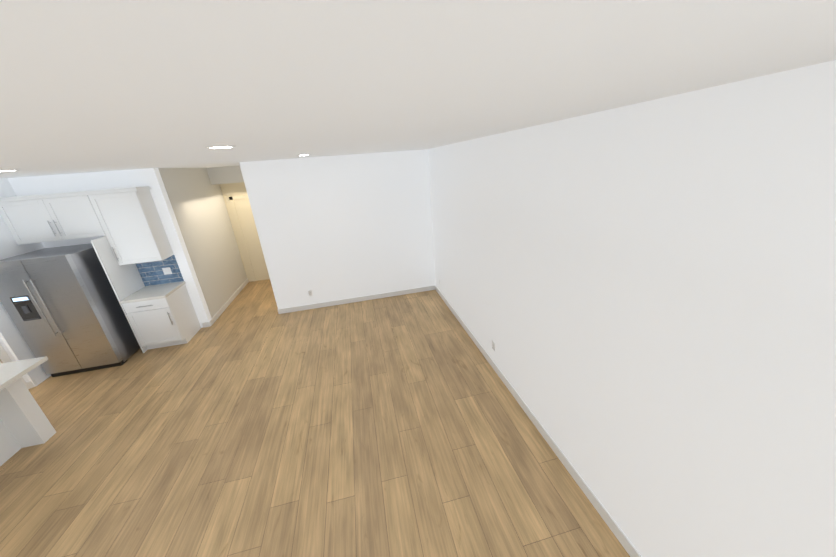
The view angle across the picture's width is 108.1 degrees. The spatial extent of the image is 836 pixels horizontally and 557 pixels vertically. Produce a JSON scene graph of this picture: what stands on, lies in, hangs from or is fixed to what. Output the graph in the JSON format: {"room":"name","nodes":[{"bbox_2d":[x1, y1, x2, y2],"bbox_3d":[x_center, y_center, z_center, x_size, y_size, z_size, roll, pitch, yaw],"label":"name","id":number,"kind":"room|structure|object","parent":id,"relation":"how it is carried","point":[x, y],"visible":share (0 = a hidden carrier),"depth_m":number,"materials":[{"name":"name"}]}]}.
{"room":"empty living room","nodes":[
{"label":"empty living room","id":0,"kind":"room"},
{"bbox_2d":[0,178,50,388],"bbox_3d":[-6.144,0.263,3.818,1.370,2.740,1.787,-8,21,-10],"label":"wall","id":1,"kind":"structure","parent":0,"point":[14,346],"depth_m":4.14,"materials":[{"name":"white paint"}]},
{"bbox_2d":[7,168,212,327],"bbox_3d":[-5.529,-0.180,4.843,3.300,2.740,0.120,-8,21,-10],"label":"wall","id":2,"kind":"structure","parent":0,"point":[35,185],"depth_m":4.64,"materials":[{"name":"white paint"}]},
{"bbox_2d":[0,191,107,244],"bbox_3d":[-5.170,-0.891,4.409,1.073,0.615,0.347,-8,21,-10],"label":"upper cabinet","id":3,"kind":"object","parent":2,"relation":"attached to","point":[38,218],"depth_m":4.25,"materials":[{"name":"white paint"}]},
{"bbox_2d":[88,186,173,264],"bbox_3d":[-4.374,-0.792,4.634,0.650,1.075,0.347,-8,21,-10],"label":"upper cabinet","id":4,"kind":"object","parent":2,"relation":"attached to","point":[127,222],"depth_m":4.51,"materials":[{"name":"white paint"}]},
{"bbox_2d":[135,255,183,285],"bbox_3d":[-4.327,-0.134,5.076,0.590,0.474,0.008,-8,21,-10],"label":"backsplash","id":5,"kind":"structure","parent":2,"relation":"attached to","point":[151,273],"depth_m":5.08,"materials":[{"name":"blue tile"}]},
{"bbox_2d":[162,267,171,274],"bbox_3d":[-4.216,-0.125,5.095,0.118,0.118,0.009,-8,21,-10],"label":"light switch","id":6,"kind":"object","parent":2,"relation":"attached to","point":[167,270],"visible":1,"depth_m":5.09,"materials":[{"name":"white plastic"}]},
{"bbox_2d":[159,168,246,315],"bbox_3d":[-4.237,-0.803,6.204,0.120,2.740,2.230,-8,21,-10],"label":"wall","id":7,"kind":"structure","parent":0,"point":[190,204],"depth_m":5.95,"materials":[{"name":"white paint"}]},
{"bbox_2d":[208,278,248,326],"bbox_3d":[-4.064,0.438,6.629,0.013,0.100,2.363,-8,21,-10],"label":"baseboard","id":8,"kind":"structure","parent":7,"relation":"attached to","point":[216,316],"depth_m":6.33,"materials":[{"name":"white"}]},
{"bbox_2d":[206,165,269,281],"bbox_3d":[-3.811,-1.216,7.190,1.420,2.740,0.570,-8,21,-10],"label":"wall","id":9,"kind":"structure","parent":0,"point":[229,180],"depth_m":7.20,"materials":[{"name":"beige paint"}]},
{"bbox_2d":[0,279,629,556],"bbox_3d":[-2.535,1.935,2.664,7.740,0.060,11.540,-8,21,-10],"label":"floor","id":10,"kind":"structure","parent":0,"point":[250,422],"depth_m":2.94,"materials":[{"name":"brown wood"}]},
{"bbox_2d":[0,376,55,465],"bbox_3d":[-4.223,1.797,2.049,0.835,0.880,2.479,-8,21,-10],"label":"kitchen island","id":11,"kind":"object","parent":10,"relation":"on","point":[24,421],"depth_m":3.15,"materials":[{"name":"white paint"}]},
{"bbox_2d":[0,356,47,387],"bbox_3d":[-3.881,1.306,1.971,0.525,0.040,2.570,-8,21,-10],"label":"island countertop","id":12,"kind":"structure","parent":11,"relation":"on","point":[10,372],"depth_m":3.01,"materials":[{"name":"white stone"}]},
{"bbox_2d":[0,243,139,376],"bbox_3d":[-5.045,0.436,4.537,0.915,1.745,0.966,-8,21,-10],"label":"fridge","id":13,"kind":"object","parent":10,"relation":"on","point":[62,307],"visible":0.92,"depth_m":4.20,"materials":[{"name":"silver metal"}]},
{"bbox_2d":[90,236,200,352],"bbox_3d":[-4.239,0.193,4.860,0.630,1.850,0.656,-8,21,-10],"label":"base cabinet","id":14,"kind":"object","parent":10,"relation":"on","point":[161,315],"visible":1,"depth_m":4.78,"materials":[{"name":"white paint"}]},
{"bbox_2d":[239,149,434,308],"bbox_3d":[-1.263,-0.839,5.703,3.140,2.740,0.120,-8,21,-10],"label":"wall","id":15,"kind":"structure","parent":0,"point":[334,228],"depth_m":5.56,"materials":[{"name":"white paint"}]},
{"bbox_2d":[277,285,434,313],"bbox_3d":[-1.176,0.415,6.112,3.123,0.100,0.013,-8,21,-10],"label":"baseboard","id":16,"kind":"structure","parent":15,"relation":"attached to","point":[402,292],"depth_m":6.09,"materials":[{"name":"white"}]},
{"bbox_2d":[0,0,835,177],"bbox_3d":[-2.736,-0.680,1.656,7.740,0.080,11.540,-8,21,-10],"label":"ceiling","id":17,"kind":"structure","parent":0,"point":[87,86],"depth_m":0.68,"materials":[{"name":"white paint"}]},
{"bbox_2d":[206,145,234,148],"bbox_3d":[-1.361,-0.908,2.096,0.184,0.008,0.184,-8,21,-10],"label":"recessed light","id":18,"kind":"object","parent":17,"relation":"in","point":[222,146],"visible":1,"depth_m":2.05,"materials":[{"name":"white plastic"}]},
{"bbox_2d":[428,60,835,556],"bbox_3d":[1.312,0.453,1.840,0.120,2.740,9.350,-8,21,-10],"label":"wall","id":19,"kind":"structure","parent":0,"point":[642,295],"depth_m":1.51,"materials":[{"name":"white paint"}]},
{"bbox_2d":[435,285,641,556],"bbox_3d":[1.349,1.704,2.265,0.015,0.100,9.030,-8,21,-10],"label":"baseboard","id":20,"kind":"structure","parent":19,"relation":"attached to","point":[620,535],"depth_m":2.65,"materials":[{"name":"white"}]}
]}

